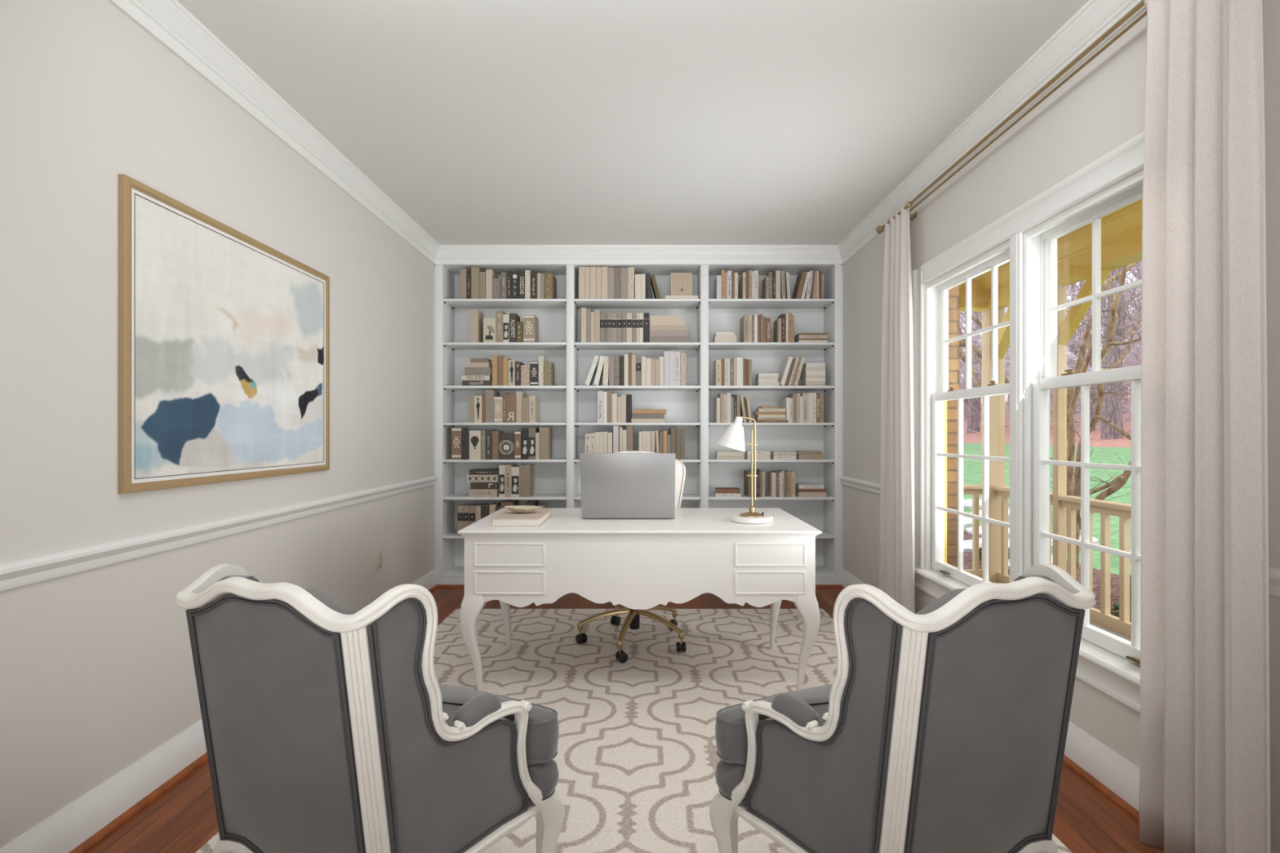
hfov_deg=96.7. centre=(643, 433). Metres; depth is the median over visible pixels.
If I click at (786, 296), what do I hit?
book
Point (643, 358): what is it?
book
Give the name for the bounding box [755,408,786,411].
book
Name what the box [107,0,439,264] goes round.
crown molding
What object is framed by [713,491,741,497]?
book
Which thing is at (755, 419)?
book
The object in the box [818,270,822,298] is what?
book
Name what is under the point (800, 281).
book
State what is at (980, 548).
shrub
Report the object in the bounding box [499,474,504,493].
picture
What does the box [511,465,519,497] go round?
book
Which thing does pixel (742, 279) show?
book
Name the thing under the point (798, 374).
book
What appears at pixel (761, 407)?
book
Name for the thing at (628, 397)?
book
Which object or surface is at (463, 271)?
book
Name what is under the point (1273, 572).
chair rail
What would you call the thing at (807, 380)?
book
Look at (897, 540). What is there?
curtain
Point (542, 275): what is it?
book
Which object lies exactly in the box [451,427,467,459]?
book
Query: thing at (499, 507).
book
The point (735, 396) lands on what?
book
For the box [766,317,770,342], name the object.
book
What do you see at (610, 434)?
book
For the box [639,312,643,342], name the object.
book
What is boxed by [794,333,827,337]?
book
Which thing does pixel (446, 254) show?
crown molding
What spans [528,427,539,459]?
book
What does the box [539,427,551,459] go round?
book
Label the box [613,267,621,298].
book
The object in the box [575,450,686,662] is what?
desk chair
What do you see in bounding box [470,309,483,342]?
book
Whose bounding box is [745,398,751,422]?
book
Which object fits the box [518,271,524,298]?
book
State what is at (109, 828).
trim
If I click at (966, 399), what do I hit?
bare tree
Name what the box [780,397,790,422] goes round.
book
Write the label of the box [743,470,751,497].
book
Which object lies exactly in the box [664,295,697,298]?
book
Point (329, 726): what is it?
armchair
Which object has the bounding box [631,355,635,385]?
book
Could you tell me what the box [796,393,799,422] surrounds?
book
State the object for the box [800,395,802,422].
book
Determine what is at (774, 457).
book
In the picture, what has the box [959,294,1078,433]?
bare tree
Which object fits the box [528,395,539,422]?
book
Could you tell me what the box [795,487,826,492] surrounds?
book
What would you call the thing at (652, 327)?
book
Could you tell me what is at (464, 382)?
book
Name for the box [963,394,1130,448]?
ground
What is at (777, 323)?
book
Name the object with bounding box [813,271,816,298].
book
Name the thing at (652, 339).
book
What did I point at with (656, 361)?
book
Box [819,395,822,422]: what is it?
book
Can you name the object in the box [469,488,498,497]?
book
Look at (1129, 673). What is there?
window sill
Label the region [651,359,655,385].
book
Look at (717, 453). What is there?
book
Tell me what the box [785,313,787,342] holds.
book
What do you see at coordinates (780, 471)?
book
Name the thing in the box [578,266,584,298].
book
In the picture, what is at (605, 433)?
book
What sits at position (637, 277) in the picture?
book
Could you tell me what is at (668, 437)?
book
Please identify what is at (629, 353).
book
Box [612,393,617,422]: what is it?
book
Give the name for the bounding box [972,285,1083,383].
bare tree
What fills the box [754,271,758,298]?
book
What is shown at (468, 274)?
book
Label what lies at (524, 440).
picture
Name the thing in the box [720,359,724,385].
book
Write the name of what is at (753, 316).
book
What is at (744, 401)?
book
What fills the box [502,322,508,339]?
picture
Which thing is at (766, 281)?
book
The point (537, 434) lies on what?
book
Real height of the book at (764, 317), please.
0.209 m
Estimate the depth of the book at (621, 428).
4.55 m
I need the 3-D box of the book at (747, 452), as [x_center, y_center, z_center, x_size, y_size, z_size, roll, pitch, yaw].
[0.926,0.154,4.634,0.181,0.032,0.161,0,0,0]
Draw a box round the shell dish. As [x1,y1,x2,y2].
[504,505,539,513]
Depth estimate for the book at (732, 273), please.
4.55 m
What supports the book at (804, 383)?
on the book at (805, 384)
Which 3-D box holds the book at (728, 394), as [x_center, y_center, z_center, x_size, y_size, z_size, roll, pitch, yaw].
[0.686,-0.208,4.625,0.032,0.239,0.150,0,0,0]
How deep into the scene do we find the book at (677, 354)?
4.55 m
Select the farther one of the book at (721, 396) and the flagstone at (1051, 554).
the flagstone at (1051, 554)
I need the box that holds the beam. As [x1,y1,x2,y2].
[959,280,987,311]
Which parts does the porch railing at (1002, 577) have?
rail, rail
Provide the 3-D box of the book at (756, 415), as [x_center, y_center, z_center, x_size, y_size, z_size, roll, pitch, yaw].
[1.030,-0.140,4.621,0.219,0.025,0.150,0,0,0]
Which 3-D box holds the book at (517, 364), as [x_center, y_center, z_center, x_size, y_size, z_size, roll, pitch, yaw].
[-1.002,-0.479,4.621,0.043,0.190,0.151,0,0,0]
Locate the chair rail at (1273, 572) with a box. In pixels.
[1268,565,1279,596]
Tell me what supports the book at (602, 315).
on the bookcase
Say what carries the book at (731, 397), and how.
on the bookcase
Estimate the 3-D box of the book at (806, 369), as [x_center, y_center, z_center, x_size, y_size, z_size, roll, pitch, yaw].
[1.380,-0.518,4.624,0.154,0.033,0.140,0,0,0]
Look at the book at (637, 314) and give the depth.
4.55 m
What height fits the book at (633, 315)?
0.235 m
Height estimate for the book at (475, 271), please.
0.258 m
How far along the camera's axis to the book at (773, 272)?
4.55 m
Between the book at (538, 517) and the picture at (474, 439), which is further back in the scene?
the picture at (474, 439)
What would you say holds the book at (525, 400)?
on the bookcase
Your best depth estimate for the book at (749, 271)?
4.55 m
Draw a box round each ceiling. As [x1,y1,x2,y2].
[177,0,1088,244]
[971,198,1142,279]
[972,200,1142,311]
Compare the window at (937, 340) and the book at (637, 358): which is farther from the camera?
the book at (637, 358)
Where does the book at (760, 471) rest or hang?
on the bookcase
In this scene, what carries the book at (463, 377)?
on the book at (464, 382)
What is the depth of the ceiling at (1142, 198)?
3.77 m
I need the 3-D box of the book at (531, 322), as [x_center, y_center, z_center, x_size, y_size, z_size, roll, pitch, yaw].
[-0.913,-0.840,4.628,0.093,0.221,0.166,0,0,0]
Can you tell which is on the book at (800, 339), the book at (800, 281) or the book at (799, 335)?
the book at (799, 335)
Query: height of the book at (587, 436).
0.204 m
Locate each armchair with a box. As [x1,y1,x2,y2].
[174,563,564,852]
[709,563,1096,852]
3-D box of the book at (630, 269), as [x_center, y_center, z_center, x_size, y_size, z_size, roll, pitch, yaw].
[-0.096,-1.206,4.633,0.050,0.256,0.165,0,0,0]
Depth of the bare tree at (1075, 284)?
41.92 m
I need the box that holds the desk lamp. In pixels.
[716,416,773,524]
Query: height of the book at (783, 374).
0.235 m
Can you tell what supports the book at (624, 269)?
on the bookcase
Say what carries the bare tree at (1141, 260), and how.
on the ground at (1095, 437)
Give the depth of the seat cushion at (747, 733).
1.40 m
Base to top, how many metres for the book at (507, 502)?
0.269 m
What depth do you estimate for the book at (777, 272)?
4.55 m
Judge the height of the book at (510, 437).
0.204 m
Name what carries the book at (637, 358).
on the bookcase
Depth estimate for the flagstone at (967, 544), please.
7.60 m
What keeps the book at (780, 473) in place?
on the bookcase
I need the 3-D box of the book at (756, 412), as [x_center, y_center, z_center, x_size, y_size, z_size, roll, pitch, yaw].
[1.022,-0.164,4.620,0.236,0.022,0.140,0,0,0]
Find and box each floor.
[84,587,1164,852]
[1089,622,1130,641]
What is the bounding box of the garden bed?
[963,530,1130,614]
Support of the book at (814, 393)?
on the bookcase
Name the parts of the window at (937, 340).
sash, sash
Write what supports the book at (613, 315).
on the bookcase
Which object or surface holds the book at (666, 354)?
on the bookcase
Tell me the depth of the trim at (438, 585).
4.51 m
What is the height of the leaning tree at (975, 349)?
3.902 m
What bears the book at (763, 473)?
on the bookcase
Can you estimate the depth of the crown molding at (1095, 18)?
2.43 m
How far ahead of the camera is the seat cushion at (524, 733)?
1.40 m
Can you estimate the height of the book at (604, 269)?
0.258 m
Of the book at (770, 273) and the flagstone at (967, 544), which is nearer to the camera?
the book at (770, 273)
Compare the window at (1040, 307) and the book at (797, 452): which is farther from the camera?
the book at (797, 452)
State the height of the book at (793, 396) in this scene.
0.231 m
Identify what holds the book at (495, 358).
on the bookcase
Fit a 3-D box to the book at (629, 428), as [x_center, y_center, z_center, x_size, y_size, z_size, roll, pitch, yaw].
[-0.107,0.070,4.647,0.050,0.273,0.195,0,0,0]
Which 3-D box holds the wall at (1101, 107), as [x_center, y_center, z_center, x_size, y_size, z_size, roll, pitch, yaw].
[1.646,-0.130,1.490,0.108,2.700,6.880,0,0,0]
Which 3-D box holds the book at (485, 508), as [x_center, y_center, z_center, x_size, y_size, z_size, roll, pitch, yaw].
[-1.266,0.697,4.644,0.067,0.236,0.180,0,0,0]
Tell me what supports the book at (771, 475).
on the bookcase
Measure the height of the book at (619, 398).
0.207 m
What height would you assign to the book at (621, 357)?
0.240 m
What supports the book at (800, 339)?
on the book at (797, 340)
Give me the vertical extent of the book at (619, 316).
0.235 m
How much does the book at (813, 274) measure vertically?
0.226 m
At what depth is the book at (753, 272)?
4.55 m
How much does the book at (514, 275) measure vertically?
0.211 m
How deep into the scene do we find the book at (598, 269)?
4.55 m
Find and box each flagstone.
[963,498,982,509]
[963,515,972,527]
[963,537,1009,552]
[965,525,1009,537]
[968,507,1009,518]
[1008,554,1053,568]
[1051,535,1098,550]
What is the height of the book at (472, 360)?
0.035 m
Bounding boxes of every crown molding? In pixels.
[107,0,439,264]
[435,244,841,264]
[837,0,1146,264]
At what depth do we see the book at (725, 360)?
4.55 m
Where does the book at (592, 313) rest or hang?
on the bookcase
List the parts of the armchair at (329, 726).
panel, seat rail, panel, corner post, panel, seat rail, seat rail, leg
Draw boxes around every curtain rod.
[875,0,1144,233]
[909,10,1146,217]
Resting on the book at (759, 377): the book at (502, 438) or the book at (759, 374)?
the book at (759, 374)
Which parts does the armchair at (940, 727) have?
leg, seat rail, seat rail, panel, corner post, panel, seat rail, panel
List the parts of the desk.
leg, leg, drawer, drawer, panel, drawer, drawer, leg, leg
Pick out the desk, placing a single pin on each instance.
(632, 563)
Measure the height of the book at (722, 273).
0.231 m
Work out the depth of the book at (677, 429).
4.55 m
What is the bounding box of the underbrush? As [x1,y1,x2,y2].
[959,264,1141,433]
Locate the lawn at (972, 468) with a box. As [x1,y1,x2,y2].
[963,443,1130,575]
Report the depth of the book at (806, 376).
4.55 m
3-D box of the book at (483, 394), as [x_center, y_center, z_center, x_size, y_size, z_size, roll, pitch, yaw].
[-1.276,-0.205,4.633,0.023,0.233,0.165,0,0,0]
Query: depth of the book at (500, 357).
4.55 m
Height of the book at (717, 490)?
0.033 m
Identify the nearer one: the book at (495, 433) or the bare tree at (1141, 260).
the book at (495, 433)
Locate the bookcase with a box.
[434,264,843,584]
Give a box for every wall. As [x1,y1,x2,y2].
[0,0,434,848]
[843,0,1279,852]
[946,284,959,567]
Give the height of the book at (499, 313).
0.254 m
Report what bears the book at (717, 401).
on the bookcase
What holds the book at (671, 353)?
on the bookcase
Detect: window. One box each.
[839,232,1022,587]
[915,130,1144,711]
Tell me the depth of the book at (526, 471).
4.55 m
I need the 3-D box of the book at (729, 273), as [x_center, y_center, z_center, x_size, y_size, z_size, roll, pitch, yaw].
[0.692,-1.192,4.651,0.035,0.228,0.196,0,0,0]
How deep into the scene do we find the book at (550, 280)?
4.55 m
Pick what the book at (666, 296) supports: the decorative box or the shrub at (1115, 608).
the decorative box
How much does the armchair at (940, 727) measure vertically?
0.918 m
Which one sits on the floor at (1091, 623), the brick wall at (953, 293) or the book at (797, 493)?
the brick wall at (953, 293)
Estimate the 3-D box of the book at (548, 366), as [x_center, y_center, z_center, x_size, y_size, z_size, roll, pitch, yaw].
[-0.764,-0.479,4.628,0.059,0.190,0.165,0,0,0]
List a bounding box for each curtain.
[879,201,915,613]
[1138,0,1271,852]
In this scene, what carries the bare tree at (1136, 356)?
on the ground at (1095, 437)
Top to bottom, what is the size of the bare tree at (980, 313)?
11.831 m
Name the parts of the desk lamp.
lamp shade, arm, plate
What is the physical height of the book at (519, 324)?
0.168 m
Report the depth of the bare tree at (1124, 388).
33.73 m
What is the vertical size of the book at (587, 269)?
0.258 m
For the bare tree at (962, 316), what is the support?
on the ground at (1095, 437)
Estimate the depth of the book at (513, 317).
4.55 m
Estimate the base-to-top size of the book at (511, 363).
0.205 m
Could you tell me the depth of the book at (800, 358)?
4.55 m
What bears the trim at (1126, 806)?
attached to the wall at (1101, 107)
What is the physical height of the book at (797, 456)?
0.038 m
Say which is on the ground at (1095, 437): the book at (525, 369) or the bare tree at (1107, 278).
the bare tree at (1107, 278)
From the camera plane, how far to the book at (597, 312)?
4.55 m
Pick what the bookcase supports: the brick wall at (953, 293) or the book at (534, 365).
the book at (534, 365)
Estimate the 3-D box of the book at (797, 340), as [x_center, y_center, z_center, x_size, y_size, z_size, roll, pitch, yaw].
[1.361,-0.739,4.620,0.230,0.019,0.140,0,0,0]
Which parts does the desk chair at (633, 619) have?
leg, backrest, leg, leg, nailhead trim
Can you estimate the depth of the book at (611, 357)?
4.55 m
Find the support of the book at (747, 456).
on the bookcase
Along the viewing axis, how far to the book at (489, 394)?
4.55 m
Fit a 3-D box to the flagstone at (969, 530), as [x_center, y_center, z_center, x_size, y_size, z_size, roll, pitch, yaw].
[5.219,1.429,8.311,0.805,0.174,0.703,0,0,-6]
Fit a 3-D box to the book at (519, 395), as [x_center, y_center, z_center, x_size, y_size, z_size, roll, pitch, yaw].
[-0.994,-0.212,4.629,0.049,0.247,0.150,0,0,0]
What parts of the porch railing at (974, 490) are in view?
rail, rail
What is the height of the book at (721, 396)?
0.231 m
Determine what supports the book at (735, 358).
on the bookcase
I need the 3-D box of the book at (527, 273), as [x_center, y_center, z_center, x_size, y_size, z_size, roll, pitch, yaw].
[-0.924,-1.193,4.647,0.042,0.230,0.195,0,0,0]
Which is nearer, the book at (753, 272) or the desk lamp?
the desk lamp
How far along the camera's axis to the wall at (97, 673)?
1.80 m
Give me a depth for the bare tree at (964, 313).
69.79 m
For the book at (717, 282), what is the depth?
4.55 m
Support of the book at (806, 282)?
on the bookcase
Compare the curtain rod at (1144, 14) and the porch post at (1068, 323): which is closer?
the curtain rod at (1144, 14)
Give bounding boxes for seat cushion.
[438,683,559,764]
[715,684,832,764]
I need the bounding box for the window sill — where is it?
[915,565,1140,687]
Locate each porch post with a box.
[982,305,1009,582]
[1053,269,1111,572]
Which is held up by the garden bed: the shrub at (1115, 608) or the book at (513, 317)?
the shrub at (1115, 608)
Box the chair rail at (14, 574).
[0,475,438,591]
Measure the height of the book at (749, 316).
0.223 m
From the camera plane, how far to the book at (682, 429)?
4.55 m
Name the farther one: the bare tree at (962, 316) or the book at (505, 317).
the bare tree at (962, 316)
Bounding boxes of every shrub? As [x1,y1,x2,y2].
[978,546,1009,560]
[1110,595,1130,622]
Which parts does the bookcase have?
shelf, shelf, shelf, shelf, shelf, shelf, shelf, shelf, shelf, shelf, shelf, shelf, shelf, shelf, shelf, shelf, shelf, shelf, shelf, shelf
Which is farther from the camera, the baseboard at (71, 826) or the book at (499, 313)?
the book at (499, 313)
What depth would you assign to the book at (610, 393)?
4.55 m
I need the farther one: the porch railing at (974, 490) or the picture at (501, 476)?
the porch railing at (974, 490)
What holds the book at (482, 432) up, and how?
on the bookcase
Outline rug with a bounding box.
[195,608,1071,852]
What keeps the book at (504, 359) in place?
on the bookcase
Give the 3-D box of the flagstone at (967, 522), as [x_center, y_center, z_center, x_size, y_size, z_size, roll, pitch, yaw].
[5.009,1.457,9.306,0.824,0.185,0.867,0,0,40]
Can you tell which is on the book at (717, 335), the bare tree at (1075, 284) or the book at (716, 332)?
the book at (716, 332)
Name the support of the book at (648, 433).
on the bookcase
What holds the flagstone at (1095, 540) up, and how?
on the lawn at (972, 468)
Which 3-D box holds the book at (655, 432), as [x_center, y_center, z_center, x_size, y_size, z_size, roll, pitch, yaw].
[0.115,0.091,4.652,0.032,0.232,0.195,0,0,0]
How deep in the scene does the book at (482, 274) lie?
4.55 m
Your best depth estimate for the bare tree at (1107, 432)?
20.62 m
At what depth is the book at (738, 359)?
4.55 m
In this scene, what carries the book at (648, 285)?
on the bookcase
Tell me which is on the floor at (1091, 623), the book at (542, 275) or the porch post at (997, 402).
the porch post at (997, 402)
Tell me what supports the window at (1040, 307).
in the wall at (1101, 107)
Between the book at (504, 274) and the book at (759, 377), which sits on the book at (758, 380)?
the book at (759, 377)
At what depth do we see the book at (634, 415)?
4.55 m
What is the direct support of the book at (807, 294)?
on the bookcase
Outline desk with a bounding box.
[457,507,822,691]
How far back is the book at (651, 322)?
4.55 m
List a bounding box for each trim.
[68,584,437,852]
[436,584,840,587]
[840,584,1138,822]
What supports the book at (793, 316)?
on the bookcase
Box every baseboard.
[0,568,436,852]
[840,568,1139,811]
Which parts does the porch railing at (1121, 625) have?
rail, rail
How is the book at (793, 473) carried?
on the bookcase
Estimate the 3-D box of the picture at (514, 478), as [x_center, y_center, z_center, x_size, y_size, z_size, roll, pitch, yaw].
[-1.024,0.410,4.550,0.056,0.145,0.001,0,0,0]
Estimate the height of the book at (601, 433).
0.221 m
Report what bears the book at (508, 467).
on the bookcase
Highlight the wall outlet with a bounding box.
[376,549,382,569]
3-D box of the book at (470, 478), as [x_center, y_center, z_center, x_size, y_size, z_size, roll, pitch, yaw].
[-1.283,0.358,4.625,0.252,0.057,0.151,0,0,0]
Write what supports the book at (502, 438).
on the bookcase
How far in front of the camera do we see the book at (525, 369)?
4.55 m
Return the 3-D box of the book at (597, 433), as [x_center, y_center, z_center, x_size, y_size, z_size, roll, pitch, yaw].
[-0.368,0.096,4.636,0.035,0.221,0.180,0,0,0]
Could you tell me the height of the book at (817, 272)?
0.225 m
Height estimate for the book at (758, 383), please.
0.031 m
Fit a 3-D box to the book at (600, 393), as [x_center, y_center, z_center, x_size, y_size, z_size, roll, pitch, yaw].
[-0.342,-0.215,4.632,0.046,0.253,0.166,0,0,0]
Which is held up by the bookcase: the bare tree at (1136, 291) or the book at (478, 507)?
the book at (478, 507)
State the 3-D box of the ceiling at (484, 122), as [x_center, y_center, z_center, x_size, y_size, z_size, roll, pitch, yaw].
[0.015,-1.530,1.490,3.554,0.100,6.880,0,0,0]
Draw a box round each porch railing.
[963,484,982,578]
[993,485,1053,583]
[1057,495,1130,639]
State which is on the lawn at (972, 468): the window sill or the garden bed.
the garden bed
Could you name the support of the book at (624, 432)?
on the bookcase
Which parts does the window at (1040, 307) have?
sash, sash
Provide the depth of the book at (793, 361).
4.55 m
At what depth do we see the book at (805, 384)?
4.55 m
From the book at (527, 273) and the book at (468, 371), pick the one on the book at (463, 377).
the book at (468, 371)
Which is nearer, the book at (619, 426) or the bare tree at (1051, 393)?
the book at (619, 426)
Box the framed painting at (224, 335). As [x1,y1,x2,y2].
[118,173,329,493]
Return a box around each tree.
[959,280,1084,382]
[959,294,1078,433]
[959,311,981,419]
[959,311,982,381]
[959,311,1009,398]
[959,311,1053,453]
[959,312,965,390]
[959,314,982,419]
[962,266,1142,439]
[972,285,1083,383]
[1049,260,1142,582]
[1049,307,1102,395]
[1066,265,1142,413]
[1066,266,1142,394]
[1066,280,1129,413]
[1068,277,1142,410]
[1085,262,1142,431]
[1101,263,1142,364]
[1101,278,1142,364]
[1101,306,1141,366]
[1106,263,1142,333]
[1124,260,1142,364]
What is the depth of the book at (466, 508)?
4.55 m
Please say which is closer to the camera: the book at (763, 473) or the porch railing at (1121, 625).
the porch railing at (1121, 625)
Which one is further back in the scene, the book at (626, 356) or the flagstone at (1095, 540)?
the flagstone at (1095, 540)
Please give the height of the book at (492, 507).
0.245 m
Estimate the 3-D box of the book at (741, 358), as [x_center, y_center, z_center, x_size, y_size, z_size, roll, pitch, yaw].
[0.788,-0.496,4.640,0.021,0.225,0.180,0,0,0]
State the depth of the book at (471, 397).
4.55 m
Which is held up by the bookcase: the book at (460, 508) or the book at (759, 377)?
the book at (460, 508)
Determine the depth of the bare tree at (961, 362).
38.41 m
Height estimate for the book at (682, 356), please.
0.260 m
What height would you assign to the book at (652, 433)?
0.228 m
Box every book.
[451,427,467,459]
[457,503,468,535]
[460,268,470,298]
[461,375,492,381]
[462,380,492,385]
[462,430,469,459]
[462,503,475,528]
[464,367,492,376]
[465,362,492,368]
[466,272,471,298]
[466,474,498,482]
[469,395,476,422]
[469,430,480,459]
[469,468,498,475]
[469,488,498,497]
[469,503,478,524]
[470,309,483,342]
[470,358,491,363]
[470,481,498,488]
[471,266,483,298]
[474,395,482,422]
[475,502,487,521]
[479,271,485,298]
[480,430,485,459]
[480,503,491,519]
[482,393,484,422]
[483,318,496,342]
[484,390,499,422]
[485,269,497,298]
[485,430,497,459]
[489,502,501,514]
[491,508,551,526]
[492,278,501,298]
[492,355,497,385]
[492,431,502,459]
[493,396,502,422]
[495,505,501,511]
[496,311,506,342]
[497,355,505,385]
[497,434,506,459]
[498,463,505,497]
[501,271,506,298]
[501,499,518,508]
[502,314,509,342]
[502,357,511,385]
[502,392,510,422]
[505,463,515,497]
[506,271,511,298]
[506,394,515,422]
[506,434,514,459]
[507,360,516,385]
[509,313,519,342]
[511,272,518,298]
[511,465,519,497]
[514,431,521,459]
[515,361,524,385]
[515,391,525,422]
[516,321,523,342]
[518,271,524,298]
[519,464,533,497]
[520,364,529,385]
[521,428,528,459]
[522,397,528,422]
[523,315,538,342]
[524,270,530,298]
[525,500,537,506]
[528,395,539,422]
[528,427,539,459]
[529,360,538,385]
[530,271,537,298]
[535,432,539,459]
[537,272,540,298]
[537,502,546,507]
[538,356,547,385]
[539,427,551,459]
[540,273,545,298]
[543,361,554,385]
[545,272,556,298]
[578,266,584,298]
[581,307,586,342]
[584,266,590,298]
[584,355,599,385]
[585,434,590,453]
[586,308,591,342]
[590,266,595,298]
[590,433,595,453]
[591,311,594,342]
[593,355,604,385]
[594,309,600,342]
[595,266,601,298]
[595,431,599,453]
[597,391,603,422]
[599,431,603,453]
[600,313,604,342]
[601,266,608,298]
[602,355,608,385]
[603,391,607,422]
[603,431,608,453]
[604,312,607,342]
[607,312,611,342]
[607,390,613,422]
[608,267,613,298]
[608,355,613,385]
[608,432,613,453]
[611,313,616,342]
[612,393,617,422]
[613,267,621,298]
[613,355,619,385]
[613,426,618,453]
[616,313,622,342]
[617,396,621,422]
[618,426,621,452]
[619,355,624,385]
[620,426,622,451]
[621,266,627,298]
[621,395,626,422]
[622,312,626,342]
[622,430,626,451]
[624,354,628,385]
[626,312,631,342]
[626,394,631,422]
[626,425,633,451]
[627,266,634,298]
[628,352,631,385]
[631,313,636,342]
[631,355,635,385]
[631,413,664,418]
[631,418,664,422]
[632,408,666,413]
[635,274,640,298]
[635,356,640,385]
[636,313,639,342]
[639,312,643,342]
[639,431,641,450]
[640,274,644,298]
[641,356,645,385]
[641,431,646,451]
[644,272,652,298]
[644,312,648,342]
[645,358,651,385]
[646,431,650,452]
[648,336,690,342]
[649,315,684,319]
[649,320,684,324]
[649,324,688,330]
[649,330,688,336]
[650,274,660,298]
[650,431,654,452]
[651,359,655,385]
[654,430,658,453]
[655,360,658,385]
[658,356,663,385]
[658,431,662,453]
[662,351,669,385]
[662,431,666,453]
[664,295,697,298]
[666,435,671,453]
[669,351,674,385]
[669,427,675,458]
[674,351,679,385]
[675,427,679,459]
[680,353,685,385]
[680,427,684,459]
[712,336,736,339]
[712,338,736,342]
[713,332,733,335]
[713,333,735,337]
[713,360,721,385]
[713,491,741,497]
[714,275,721,298]
[714,397,719,422]
[714,455,743,459]
[714,487,740,493]
[715,451,743,456]
[717,393,724,422]
[719,270,724,298]
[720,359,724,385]
[724,272,727,298]
[724,358,727,385]
[724,392,730,422]
[724,394,726,422]
[726,271,731,298]
[727,358,729,385]
[729,358,733,385]
[730,395,737,421]
[730,396,733,422]
[731,271,734,298]
[733,357,736,385]
[734,272,737,298]
[736,357,740,385]
[737,395,740,417]
[739,272,745,298]
[739,315,748,342]
[740,357,742,385]
[740,395,746,422]
[742,358,746,385]
[742,396,748,422]
[743,450,769,454]
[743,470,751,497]
[744,271,748,298]
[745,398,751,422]
[745,454,770,459]
[746,359,748,385]
[748,270,751,298]
[748,315,751,342]
[748,359,751,385]
[749,470,754,497]
[751,271,754,298]
[751,315,754,342]
[752,411,785,415]
[752,469,759,497]
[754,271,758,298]
[754,314,757,342]
[754,417,786,420]
[755,373,778,377]
[755,376,777,380]
[755,378,777,383]
[755,382,779,385]
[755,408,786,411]
[755,414,786,417]
[755,419,787,422]
[755,469,762,497]
[757,315,760,342]
[757,406,779,408]
[760,314,763,342]
[762,275,768,298]
[762,471,764,497]
[763,316,766,342]
[764,271,772,298]
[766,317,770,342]
[768,471,776,497]
[770,451,795,455]
[770,455,795,459]
[770,471,779,497]
[772,271,775,298]
[773,318,781,342]
[775,270,780,298]
[776,471,782,497]
[777,314,786,342]
[777,356,792,385]
[777,469,784,497]
[780,271,785,298]
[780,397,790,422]
[782,470,786,497]
[783,470,791,497]
[784,273,787,298]
[784,359,795,385]
[785,272,790,298]
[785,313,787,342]
[787,312,791,342]
[787,393,796,422]
[788,356,799,385]
[790,398,792,422]
[790,471,795,497]
[791,271,806,298]
[791,315,794,342]
[791,356,801,385]
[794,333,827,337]
[794,334,827,341]
[794,356,804,385]
[794,450,822,454]
[795,337,827,342]
[795,454,823,459]
[795,483,823,488]
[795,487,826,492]
[795,490,826,497]
[796,340,827,342]
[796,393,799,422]
[800,271,809,298]
[800,367,825,373]
[800,371,825,377]
[800,375,825,379]
[800,382,825,385]
[800,393,807,422]
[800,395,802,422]
[801,377,825,382]
[802,363,825,368]
[802,383,825,385]
[804,270,813,298]
[807,393,809,422]
[808,392,813,422]
[809,271,814,298]
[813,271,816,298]
[813,392,816,422]
[816,271,818,298]
[816,392,819,422]
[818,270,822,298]
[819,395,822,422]
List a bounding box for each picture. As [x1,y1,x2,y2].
[471,435,479,448]
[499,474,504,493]
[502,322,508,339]
[511,475,518,493]
[521,437,528,456]
[528,437,534,456]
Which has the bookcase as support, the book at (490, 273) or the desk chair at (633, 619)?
the book at (490, 273)
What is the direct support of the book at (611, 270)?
on the bookcase
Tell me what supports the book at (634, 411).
on the book at (634, 415)
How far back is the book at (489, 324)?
4.55 m
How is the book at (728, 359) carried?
on the bookcase
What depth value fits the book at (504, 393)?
4.55 m
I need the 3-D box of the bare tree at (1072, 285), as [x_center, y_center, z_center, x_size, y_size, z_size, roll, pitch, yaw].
[30.851,-7.667,39.963,6.144,13.116,6.193,0,0,31]
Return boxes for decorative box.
[670,272,692,295]
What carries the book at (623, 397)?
on the bookcase
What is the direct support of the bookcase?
on the floor at (183, 819)
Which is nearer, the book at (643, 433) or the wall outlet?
the wall outlet
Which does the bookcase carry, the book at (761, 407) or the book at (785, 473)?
the book at (785, 473)
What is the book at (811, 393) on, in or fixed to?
on the bookcase
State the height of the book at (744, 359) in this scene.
0.219 m
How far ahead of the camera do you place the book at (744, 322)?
4.55 m
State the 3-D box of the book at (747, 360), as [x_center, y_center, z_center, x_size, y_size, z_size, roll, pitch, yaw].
[0.833,-0.489,4.636,0.022,0.211,0.180,0,0,0]
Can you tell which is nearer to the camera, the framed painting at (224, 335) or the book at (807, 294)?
the framed painting at (224, 335)
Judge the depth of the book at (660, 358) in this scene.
4.55 m
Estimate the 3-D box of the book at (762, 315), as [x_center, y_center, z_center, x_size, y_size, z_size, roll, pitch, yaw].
[0.950,-0.844,4.640,0.018,0.228,0.181,0,0,0]
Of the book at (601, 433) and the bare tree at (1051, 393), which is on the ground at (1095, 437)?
the bare tree at (1051, 393)
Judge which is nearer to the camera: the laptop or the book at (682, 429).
the laptop
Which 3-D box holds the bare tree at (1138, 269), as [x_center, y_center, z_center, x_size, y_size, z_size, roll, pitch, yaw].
[35.863,-8.938,41.877,7.400,14.216,6.419,0,0,25]
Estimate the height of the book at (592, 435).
0.211 m
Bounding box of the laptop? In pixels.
[579,453,675,519]
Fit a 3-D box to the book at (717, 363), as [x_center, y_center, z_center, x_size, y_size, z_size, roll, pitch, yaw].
[0.604,-0.488,4.625,0.042,0.208,0.151,0,0,0]
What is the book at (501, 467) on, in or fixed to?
on the bookcase

